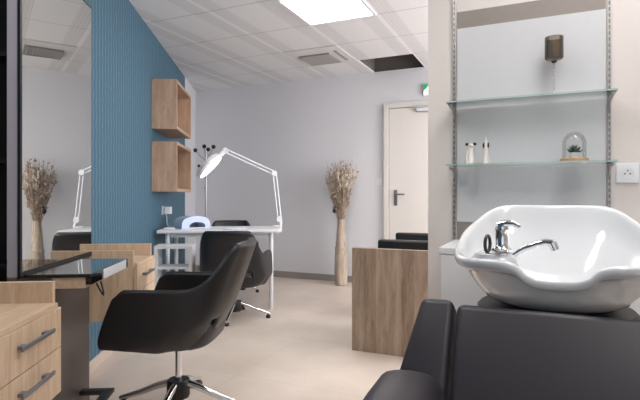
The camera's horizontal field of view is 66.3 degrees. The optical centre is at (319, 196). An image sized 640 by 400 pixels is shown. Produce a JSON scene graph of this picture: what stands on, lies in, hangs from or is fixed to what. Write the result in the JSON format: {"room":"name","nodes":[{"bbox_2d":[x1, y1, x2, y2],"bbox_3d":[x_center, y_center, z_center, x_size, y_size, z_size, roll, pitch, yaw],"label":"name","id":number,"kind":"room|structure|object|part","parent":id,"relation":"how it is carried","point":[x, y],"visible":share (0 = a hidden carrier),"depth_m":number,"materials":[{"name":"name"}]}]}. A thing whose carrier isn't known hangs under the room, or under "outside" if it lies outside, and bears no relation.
{"room":"salon","nodes":[
{"label":"salon","id":0,"kind":"room"},
{"bbox_2d":[85,0,195,360],"bbox_3d":[-1.389,-0.215,2.756,0.102,2.500,8.653,0,0,-6],"label":"wall","id":1,"kind":"structure","parent":0,"point":[126,55],"depth_m":3.62,"materials":[{"name":"blue paint"}]},
{"bbox_2d":[89,350,113,374],"bbox_3d":[-1.328,1.000,2.711,0.012,0.070,8.153,0,0,-6],"label":"baseboard","id":2,"kind":"structure","parent":1,"relation":"attached to","point":[101,356],"depth_m":2.98,"materials":[{"name":"beige tile"}]},
{"bbox_2d":[89,243,154,321],"bbox_3d":[-1.131,0.459,2.689,0.398,0.363,0.385,0,0,-6],"label":"drawer cabinet","id":3,"kind":"object","parent":1,"relation":"attached to","point":[139,274],"visible":0.53,"depth_m":2.51,"materials":[{"name":"brown wood"}]},
{"bbox_3d":[-1.135,0.459,2.506,0.354,0.363,0.020,0,0,-6],"label":"panel","id":4,"kind":"part","parent":3,"relation":"part of","materials":[{"name":"brown wood"}]},
{"bbox_3d":[-1.171,0.459,2.869,0.354,0.363,0.020,0,0,-6],"label":"panel","id":5,"kind":"part","parent":3,"relation":"part of","materials":[{"name":"brown wood"}]},
{"bbox_3d":[-0.967,0.427,2.705,0.018,0.128,0.381,0,0,-6],"label":"drawer","id":6,"kind":"part","parent":3,"relation":"part of","materials":[{"name":"brown wood"}]},
{"bbox_3d":[-0.967,0.567,2.705,0.018,0.146,0.381,0,0,-6],"label":"drawer","id":7,"kind":"part","parent":3,"relation":"part of","materials":[{"name":"brown wood"}]},
{"bbox_3d":[-0.945,0.413,2.700,0.024,0.014,0.200,0,0,-6],"label":"handle","id":8,"kind":"part","parent":3,"relation":"part of","materials":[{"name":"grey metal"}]},
{"bbox_2d":[152,79,190,138],"bbox_3d":[-1.421,-0.824,4.733,0.219,0.443,0.770,0,0,-6],"label":"box shelf","id":9,"kind":"object","parent":1,"relation":"attached to","point":[171,103],"visible":1,"depth_m":4.36,"materials":[{"name":"brown wood"}]},
{"bbox_3d":[-1.385,-0.824,4.364,0.219,0.443,0.028,0,0,-6],"label":"panel","id":10,"kind":"part","parent":9,"relation":"part of","materials":[{"name":"brown wood"}]},
{"bbox_3d":[-1.421,-0.616,4.733,0.219,0.028,0.713,0,0,-6],"label":"panel","id":11,"kind":"part","parent":9,"relation":"part of","materials":[{"name":"brown wood"}]},
{"bbox_3d":[-1.457,-0.824,5.103,0.219,0.443,0.028,0,0,-6],"label":"panel","id":12,"kind":"part","parent":9,"relation":"part of","materials":[{"name":"brown wood"}]},
{"bbox_3d":[-1.421,-1.031,4.733,0.219,0.028,0.713,0,0,-6],"label":"panel","id":13,"kind":"part","parent":9,"relation":"part of","materials":[{"name":"brown wood"}]},
{"bbox_2d":[152,141,190,191],"bbox_3d":[-1.421,-0.267,4.733,0.219,0.446,0.770,0,0,-6],"label":"box shelf","id":14,"kind":"object","parent":1,"relation":"attached to","point":[171,160],"visible":1,"depth_m":4.36,"materials":[{"name":"brown wood"}]},
{"bbox_3d":[-1.385,-0.267,4.364,0.219,0.446,0.028,0,0,-6],"label":"panel","id":15,"kind":"part","parent":14,"relation":"part of","materials":[{"name":"brown wood"}]},
{"bbox_3d":[-1.421,-0.476,4.733,0.219,0.028,0.713,0,0,-6],"label":"panel","id":16,"kind":"part","parent":14,"relation":"part of","materials":[{"name":"brown wood"}]},
{"bbox_3d":[-1.457,-0.267,5.103,0.219,0.446,0.028,0,0,-6],"label":"panel","id":17,"kind":"part","parent":14,"relation":"part of","materials":[{"name":"brown wood"}]},
{"bbox_3d":[-1.421,-0.058,4.733,0.219,0.028,0.713,0,0,-6],"label":"panel","id":18,"kind":"part","parent":14,"relation":"part of","materials":[{"name":"brown wood"}]},
{"bbox_2d":[89,271,403,399],"bbox_3d":[-0.212,1.085,2.195,6.987,0.100,7.430,0,0,24],"label":"floor","id":19,"kind":"structure","parent":0,"point":[303,351],"depth_m":3.13,"materials":[{"name":"beige tile"}]},
{"bbox_2d":[0,0,127,399],"bbox_3d":[-1.079,0.035,2.140,0.395,2.000,0.709,0,0,-6],"label":"station","id":20,"kind":"object","parent":19,"relation":"on","point":[45,45],"visible":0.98,"depth_m":2.02,"materials":[{"name":"silver laminate"}]},
{"bbox_3d":[-1.125,-0.330,1.839,0.038,1.250,0.112,0,0,-6],"label":"pale edge trim","id":21,"kind":"part","parent":20,"relation":"part of","materials":[{"name":"grey"}]},
{"bbox_3d":[-1.125,0.665,1.839,0.038,0.739,0.112,0,0,-6],"label":"dark edge trim","id":22,"kind":"part","parent":20,"relation":"part of","materials":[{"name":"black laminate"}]},
{"bbox_2d":[0,281,60,399],"bbox_3d":[-1.006,0.459,1.405,0.398,0.363,0.385,0,0,-6],"label":"drawer cabinet","id":23,"kind":"object","parent":20,"relation":"attached to","point":[30,316],"visible":1,"depth_m":1.47,"materials":[{"name":"brown wood"}]},
{"bbox_3d":[-1.046,0.459,1.585,0.354,0.363,0.020,0,0,-6],"label":"panel","id":24,"kind":"part","parent":23,"relation":"part of","materials":[{"name":"brown wood"}]},
{"bbox_3d":[-0.842,0.427,1.421,0.018,0.128,0.381,0,0,-6],"label":"drawer","id":25,"kind":"part","parent":23,"relation":"part of","materials":[{"name":"brown wood"}]},
{"bbox_3d":[-0.842,0.567,1.421,0.018,0.146,0.381,0,0,-6],"label":"drawer","id":26,"kind":"part","parent":23,"relation":"part of","materials":[{"name":"brown wood"}]},
{"bbox_3d":[-0.820,0.413,1.416,0.024,0.014,0.200,0,0,-6],"label":"handle","id":27,"kind":"part","parent":23,"relation":"part of","materials":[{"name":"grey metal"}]},
{"bbox_3d":[-0.820,0.543,1.416,0.024,0.014,0.200,0,0,-6],"label":"handle","id":28,"kind":"part","parent":23,"relation":"part of","materials":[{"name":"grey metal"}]},
{"bbox_2d":[17,0,91,278],"bbox_3d":[-1.136,-0.333,2.134,0.022,1.265,0.709,0,0,-6],"label":"mirror","id":29,"kind":"object","parent":20,"relation":"on","point":[54,36],"depth_m":2.05,"materials":[{"name":"silver mirror"}]},
{"bbox_3d":[-1.147,0.667,2.190,0.012,0.735,0.591,0,0,-6],"label":"panel","id":30,"kind":"part","parent":20,"relation":"part of","materials":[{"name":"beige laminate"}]},
{"bbox_2d":[154,243,195,286],"bbox_3d":[-1.230,0.723,4.164,0.310,0.625,0.200,0,0,-6],"label":"trolley","id":31,"kind":"object","parent":19,"relation":"on","point":[159,266],"visible":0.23,"depth_m":4.09,"materials":[{"name":"white metal"}]},
{"bbox_3d":[-1.372,0.710,4.150,0.025,0.550,0.200,0,0,-6],"label":"panel","id":32,"kind":"part","parent":31,"relation":"part of","materials":[{"name":"white metal"}]},
{"bbox_2d":[157,264,188,269],"bbox_3d":[-1.230,0.595,4.164,0.259,0.020,0.190,0,0,-6],"label":"shelf","id":33,"kind":"object","parent":31,"relation":"attached to","point":[159,266],"depth_m":4.10,"materials":[{"name":"white metal"}]},
{"bbox_3d":[-1.088,0.710,4.178,0.025,0.550,0.200,0,0,-6],"label":"panel","id":34,"kind":"part","parent":31,"relation":"part of","materials":[{"name":"white metal"}]},
{"bbox_2d":[97,237,256,399],"bbox_3d":[-0.659,0.622,2.398,0.677,0.826,0.609,0,0,3],"label":"salon chair","id":35,"kind":"object","parent":19,"relation":"on","point":[185,310],"visible":1,"depth_m":2.14,"materials":[{"name":"black leather"}]},
{"bbox_3d":[-0.861,0.952,2.420,0.269,0.119,0.036,0,0,7],"label":"arm","id":36,"kind":"part","parent":35,"relation":"part of","materials":[{"name":"silver metal"}]},
{"bbox_3d":[-0.713,0.952,2.232,0.036,0.119,0.269,0,0,7],"label":"arm","id":37,"kind":"part","parent":35,"relation":"part of","materials":[{"name":"silver metal"}]},
{"bbox_3d":[-0.677,0.952,2.569,0.036,0.119,0.269,0,0,5],"label":"arm","id":38,"kind":"part","parent":35,"relation":"part of","materials":[{"name":"silver metal"}]},
{"bbox_3d":[-0.683,0.607,2.400,0.410,0.179,0.476,0,0,3],"label":"seat","id":39,"kind":"part","parent":35,"relation":"part of","materials":[{"name":"black leather"}]},
{"bbox_3d":[-0.524,0.952,2.385,0.269,0.119,0.036,0,0,5],"label":"arm","id":40,"kind":"part","parent":35,"relation":"part of","materials":[{"name":"silver metal"}]},
{"bbox_2d":[193,144,215,217],"bbox_3d":[-1.393,0.197,5.976,0.320,1.676,0.320,0,0,24],"label":"coat stand","id":41,"kind":"object","parent":19,"relation":"on","point":[207,150],"visible":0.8,"depth_m":5.97,"materials":[{"name":"silver metal"}]},
{"bbox_2d":[157,226,279,308],"bbox_3d":[-0.937,0.667,4.685,1.095,0.735,0.560,0,0,-6],"label":"desk","id":42,"kind":"object","parent":19,"relation":"on","point":[257,231],"visible":0.62,"depth_m":4.46,"materials":[{"name":"white metal"}]},
{"bbox_3d":[-1.383,0.683,4.441,0.040,0.704,0.040,0,0,-6],"label":"leg","id":43,"kind":"part","parent":42,"relation":"part of","materials":[{"name":"white metal"}]},
{"bbox_2d":[164,207,171,226],"bbox_3d":[-1.473,0.198,4.747,0.068,0.196,0.141,0,0,-14],"label":"power cable","id":44,"kind":"object","parent":42,"relation":"on","point":[167,210],"visible":0.95,"depth_m":4.75,"materials":[{"name":"white plastic"}]},
{"bbox_3d":[-1.421,0.683,4.839,0.040,0.704,0.040,0,0,-6],"label":"leg","id":45,"kind":"part","parent":42,"relation":"part of","materials":[{"name":"white metal"}]},
{"bbox_2d":[173,216,209,228],"bbox_3d":[-1.226,0.242,4.689,0.300,0.115,0.170,0,0,-44],"label":"lamp","id":46,"kind":"object","parent":42,"relation":"on","point":[183,222],"visible":0.98,"depth_m":4.63,"materials":[{"name":"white plastic"}]},
{"bbox_3d":[-0.934,0.350,4.685,0.880,0.040,0.410,0,0,-6],"label":"apron rail","id":47,"kind":"part","parent":42,"relation":"part of","materials":[{"name":"white metal"}]},
{"bbox_2d":[223,227,245,229],"bbox_3d":[-0.785,0.294,4.499,0.200,0.012,0.140,0,0,-6],"label":"folded towel","id":48,"kind":"object","parent":42,"relation":"on","point":[224,228],"visible":0.99,"depth_m":4.44,"materials":[{"name":"white fabric"}]},
{"bbox_2d":[196,148,281,234],"bbox_3d":[-0.786,-0.046,4.810,0.831,0.863,0.306,0,0,-6],"label":"desk lamp","id":49,"kind":"object","parent":42,"relation":"attached to","point":[210,163],"visible":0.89,"depth_m":4.83,"materials":[{"name":"white plastic"}]},
{"bbox_3d":[-0.692,-0.340,4.850,0.500,0.262,0.016,0,0,-8],"label":"arm","id":50,"kind":"part","parent":49,"relation":"part of","materials":[{"name":"white plastic"}]},
{"bbox_3d":[-0.429,-0.003,4.885,0.096,0.460,0.015,0,0,-6],"label":"arm","id":51,"kind":"part","parent":49,"relation":"part of","materials":[{"name":"white plastic"}]},
{"bbox_3d":[-0.452,0.683,4.531,0.040,0.704,0.040,0,0,-6],"label":"leg","id":52,"kind":"part","parent":42,"relation":"part of","materials":[{"name":"white metal"}]},
{"bbox_2d":[212,220,258,292],"bbox_3d":[-0.966,0.653,5.299,0.609,0.764,0.677,0,0,-10],"label":"salon chair","id":53,"kind":"object","parent":19,"relation":"on","point":[217,222],"visible":0.07,"depth_m":5.58,"materials":[{"name":"black leather"}]},
{"bbox_2d":[200,231,272,326],"bbox_3d":[-0.725,0.653,4.167,0.607,0.764,0.677,0,0,-2],"label":"salon chair","id":54,"kind":"object","parent":19,"relation":"on","point":[214,245],"visible":0.7,"depth_m":3.94,"materials":[{"name":"black leather"}]},
{"bbox_3d":[-0.740,0.952,4.033,0.036,0.119,0.269,0,0,5],"label":"arm","id":55,"kind":"part","parent":54,"relation":"part of","materials":[{"name":"silver metal"}]},
{"bbox_3d":[-0.727,0.669,4.192,0.476,0.179,0.410,0,0,1],"label":"seat","id":56,"kind":"part","parent":54,"relation":"part of","materials":[{"name":"black leather"}]},
{"bbox_3d":[-0.557,0.952,4.192,0.269,0.119,0.036,0,0,3],"label":"arm","id":57,"kind":"part","parent":54,"relation":"part of","materials":[{"name":"silver metal"}]},
{"bbox_2d":[334,219,347,285],"bbox_3d":[0.247,0.650,5.733,0.156,0.770,0.156,0,0,-21],"label":"floor vase","id":58,"kind":"object","parent":19,"relation":"on","point":[341,262],"visible":0.98,"depth_m":5.68,"materials":[{"name":"beige ceramic"}]},
{"bbox_2d":[325,159,358,218],"bbox_3d":[0.239,0.000,5.731,0.284,0.870,0.378,0,0,-43],"label":"bouquet","id":59,"kind":"object","parent":58,"relation":"in","point":[340,179],"visible":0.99,"depth_m":5.69,"materials":[{"name":"beige plant"}]},
{"bbox_2d":[352,247,427,356],"bbox_3d":[0.580,0.690,3.163,0.780,0.690,0.045,0,0,24],"label":"divider panel","id":60,"kind":"object","parent":19,"relation":"on","point":[390,286],"visible":0.51,"depth_m":3.20,"materials":[{"name":"brown wood"}]},
{"bbox_2d":[378,239,427,249],"bbox_3d":[0.628,0.684,3.495,0.580,0.702,0.550,0,0,24],"label":"chair","id":61,"kind":"object","parent":19,"relation":"on","point":[382,243],"visible":0.03,"depth_m":3.71,"materials":[{"name":"black leather"}]},
{"bbox_2d":[396,232,427,240],"bbox_3d":[0.875,0.684,4.217,0.580,0.702,0.550,0,0,24],"label":"chair","id":62,"kind":"object","parent":19,"relation":"on","point":[400,235],"visible":0.03,"depth_m":4.45,"materials":[{"name":"black leather"}]},
{"bbox_2d":[363,299,639,399],"bbox_3d":[0.395,0.644,0.770,0.770,0.782,0.829,0,0,24],"label":"chair","id":63,"kind":"object","parent":19,"relation":"on","point":[471,352],"visible":1,"depth_m":1.06,"materials":[{"name":"grey leather"}]},
{"bbox_3d":[0.108,0.568,0.883,0.153,0.375,0.560,0,0,24],"label":"armrest","id":64,"kind":"part","parent":63,"relation":"part of","materials":[{"name":"grey leather"}]},
{"bbox_3d":[0.502,0.450,1.008,0.456,0.380,0.257,0,0,24],"label":"backrest","id":65,"kind":"part","parent":63,"relation":"part of","materials":[{"name":"grey leather"}]},
{"bbox_2d":[454,205,639,319],"bbox_3d":[0.634,0.531,1.327,0.496,1.008,0.502,0,0,24],"label":"basin","id":66,"kind":"object","parent":63,"relation":"attached to","point":[565,259],"visible":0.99,"depth_m":1.36,"materials":[{"name":"white ceramic"}]},
{"bbox_3d":[0.445,0.149,1.283,0.078,0.004,0.048,0,0,24],"label":"guide plate","id":67,"kind":"part","parent":66,"relation":"part of","materials":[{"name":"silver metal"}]},
{"bbox_2d":[471,219,521,265],"bbox_3d":[0.469,0.134,1.308,0.129,0.147,0.110,0,0,24],"label":"tap","id":68,"kind":"object","parent":66,"relation":"on","point":[501,250],"depth_m":1.28,"materials":[{"name":"silver metal"}]},
{"bbox_2d":[438,239,639,314],"bbox_3d":[1.040,0.620,1.934,1.058,0.830,0.417,0,0,24],"label":"base cabinet","id":69,"kind":"object","parent":19,"relation":"on","point":[458,286],"visible":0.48,"depth_m":1.93,"materials":[{"name":"white laminate"}]},
{"bbox_2d":[438,239,458,253],"bbox_3d":[1.042,0.217,1.937,1.058,0.025,0.411,0,0,24],"label":"countertop","id":70,"kind":"structure","parent":69,"relation":"on","point":[449,248],"depth_m":1.97,"materials":[{"name":"white metal"}]},
{"bbox_3d":[0.720,0.600,1.859,0.514,0.730,0.018,0,0,24],"label":"cabinet door","id":71,"kind":"part","parent":69,"relation":"part of","materials":[{"name":"white metal"}]},
{"bbox_3d":[1.195,0.600,1.646,0.514,0.730,0.018,0,0,24],"label":"cabinet door","id":72,"kind":"part","parent":69,"relation":"part of","materials":[{"name":"white laminate"}]},
{"bbox_2d":[129,0,427,91],"bbox_3d":[-0.168,-1.471,2.175,6.890,0.012,7.330,0,0,24],"label":"ceiling","id":73,"kind":"structure","parent":0,"point":[214,44],"depth_m":4.49,"materials":[{"name":"tile"}]},
{"bbox_2d":[282,45,356,66],"bbox_3d":[0.007,-1.451,5.128,0.592,0.026,0.592,0,0,24],"label":"ceiling vent","id":74,"kind":"object","parent":73,"relation":"in","point":[333,54],"visible":1,"depth_m":5.07,"materials":[{"name":"white"}]},
{"bbox_2d":[298,53,340,65],"bbox_3d":[0.003,-1.449,5.196,0.345,0.021,0.340,0,0,24],"label":"grille","id":75,"kind":"object","parent":74,"relation":"attached to","point":[315,59],"depth_m":5.15,"materials":[{"name":"grey metal"}]},
{"bbox_2d":[275,0,376,25],"bbox_3d":[0.063,-1.459,3.787,0.596,0.012,0.596,0,0,24],"label":"recessed light","id":76,"kind":"object","parent":73,"relation":"in","point":[311,12],"visible":1,"depth_m":3.84,"materials":[{"name":"white plastic"}]},
{"bbox_2d":[360,54,423,71],"bbox_3d":[0.803,-1.581,5.428,0.695,0.207,0.700,0,0,24],"label":"ceiling opening","id":77,"kind":"object","parent":73,"relation":"in","point":[407,61],"depth_m":5.72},
{"bbox_2d":[196,66,427,275],"bbox_3d":[1.244,-0.215,5.558,7.087,2.500,0.100,0,0,24],"label":"wall","id":78,"kind":"structure","parent":0,"point":[291,129],"depth_m":6.17,"materials":[{"name":"white paint"}]},
{"bbox_2d":[196,265,351,282],"bbox_3d":[-0.485,0.995,6.274,2.705,0.080,0.012,0,0,24],"label":"baseboard","id":79,"kind":"structure","parent":78,"relation":"attached to","point":[286,274],"depth_m":6.14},
{"bbox_2d":[376,179,382,184],"bbox_3d":[0.694,-0.170,5.741,0.080,0.080,0.016,0,0,24],"label":"light switch","id":80,"kind":"object","parent":78,"relation":"attached to","point":[378,181],"visible":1,"depth_m":5.73,"materials":[{"name":"white plastic"}]},
{"bbox_2d":[384,100,427,238],"bbox_3d":[1.175,-0.020,5.482,0.958,2.110,0.094,0,0,24],"label":"door","id":81,"kind":"structure","parent":78,"relation":"in","point":[405,123],"depth_m":5.58,"materials":[{"name":"paint"}]},
{"bbox_3d":[0.902,0.015,5.587,0.135,0.180,0.061,0,0,24],"label":"handle","id":82,"kind":"part","parent":81,"relation":"part of","materials":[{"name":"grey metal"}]},
{"bbox_2d":[423,83,427,95],"bbox_3d":[1.255,-1.200,5.477,0.200,0.136,0.038,0,0,24],"label":"exit sign","id":83,"kind":"object","parent":78,"relation":"attached to","point":[425,86],"visible":0.29,"depth_m":5.49,"materials":[{"name":"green plastic"}]},
{"bbox_2d":[428,0,639,298],"bbox_3d":[1.829,-0.214,1.875,2.799,2.499,0.120,0,0,24],"label":"wall partition","id":84,"kind":"structure","parent":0,"point":[625,14],"depth_m":2.35,"materials":[{"name":"white paint"}]},
{"bbox_2d":[453,0,610,238],"bbox_3d":[0.932,-0.480,2.204,0.653,1.370,0.014,0,0,24],"label":"display panel","id":85,"kind":"object","parent":84,"relation":"attached to","point":[501,49],"visible":0.84,"depth_m":2.20,"materials":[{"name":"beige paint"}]},
{"bbox_3d":[0.641,-0.480,2.335,0.014,1.369,0.014,0,0,24],"label":"rail","id":86,"kind":"part","parent":85,"relation":"part of","materials":[{"name":"silver metal"}]},
{"bbox_2d":[446,88,617,118],"bbox_3d":[0.897,-0.397,2.126,0.663,0.058,0.156,0,0,24],"label":"glass shelf","id":87,"kind":"object","parent":85,"relation":"attached to","point":[610,92],"visible":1,"depth_m":2.11,"materials":[{"name":"teal"}]},
{"bbox_3d":[0.897,-0.422,2.126,0.663,0.007,0.154,0,0,24],"label":"glass pane","id":88,"kind":"part","parent":87,"relation":"part of","materials":[{"name":"clear glass"}]},
{"bbox_2d":[545,35,563,87],"bbox_3d":[0.998,-0.552,2.089,0.084,0.252,0.084,0,0,24],"label":"candle holder","id":89,"kind":"object","parent":87,"relation":"on","point":[561,55],"visible":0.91,"depth_m":2.08,"materials":[{"name":"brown glass"}]},
{"bbox_2d":[545,35,563,61],"bbox_3d":[0.998,-0.628,2.089,0.074,0.101,0.074,0,0,24],"label":"cup","id":90,"kind":"object","parent":89,"relation":"on","point":[561,55],"depth_m":2.08,"materials":[{"name":"glass"}]},
{"bbox_2d":[446,160,617,177],"bbox_3d":[0.897,-0.116,2.126,0.663,0.058,0.156,0,0,24],"label":"glass shelf","id":91,"kind":"object","parent":85,"relation":"attached to","point":[611,163],"visible":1,"depth_m":2.10,"materials":[{"name":"teal"}]},
{"bbox_2d":[465,143,476,163],"bbox_3d":[0.683,-0.195,2.226,0.051,0.099,0.038,0,0,5],"label":"figurine","id":92,"kind":"object","parent":91,"relation":"on","point":[469,159],"visible":0.95,"depth_m":2.21,"materials":[{"name":"white ceramic"}]},
{"bbox_2d":[482,137,489,162],"bbox_3d":[0.744,-0.206,2.198,0.032,0.122,0.026,0,0,24],"label":"figurine","id":93,"kind":"object","parent":91,"relation":"on","point":[486,143],"visible":0.91,"depth_m":2.19,"materials":[{"name":"white ceramic"}]},
{"bbox_3d":[0.897,-0.141,2.126,0.663,0.007,0.154,0,0,24],"label":"glass pane","id":94,"kind":"part","parent":91,"relation":"part of","materials":[{"name":"clear glass"}]},
{"bbox_2d":[560,132,588,160],"bbox_3d":[1.065,-0.208,2.054,0.108,0.126,0.108,0,0,24],"label":"glass dome","id":95,"kind":"object","parent":91,"relation":"on","point":[583,158],"visible":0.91,"depth_m":2.06,"materials":[{"name":"clear glass"}]},
{"bbox_2d":[567,144,582,157],"bbox_3d":[1.068,-0.190,2.058,0.057,0.059,0.064,0,0,-23],"label":"succulent","id":96,"kind":"object","parent":95,"relation":"in","point":[574,152],"visible":0.94,"depth_m":2.04,"materials":[{"name":"green plant"}]},
{"bbox_3d":[1.224,-0.480,2.073,0.014,1.369,0.014,0,0,24],"label":"rail","id":97,"kind":"part","parent":85,"relation":"part of","materials":[{"name":"silver metal"}]},
{"bbox_2d":[616,163,638,182],"bbox_3d":[1.282,-0.098,2.043,0.082,0.082,0.022,0,0,24],"label":"wall socket","id":98,"kind":"object","parent":84,"relation":"attached to","point":[625,172],"visible":1,"depth_m":2.04,"materials":[{"name":"white plastic"}]},
{"bbox_2d":[569,152,578,157],"bbox_3d":[1.065,-0.172,2.054,0.038,0.024,0.038,0,0,24],"label":"pot","id":99,"kind":"object","parent":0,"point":[572,154],"depth_m":2.04,"materials":[{"name":"white ceramic"}]}
]}

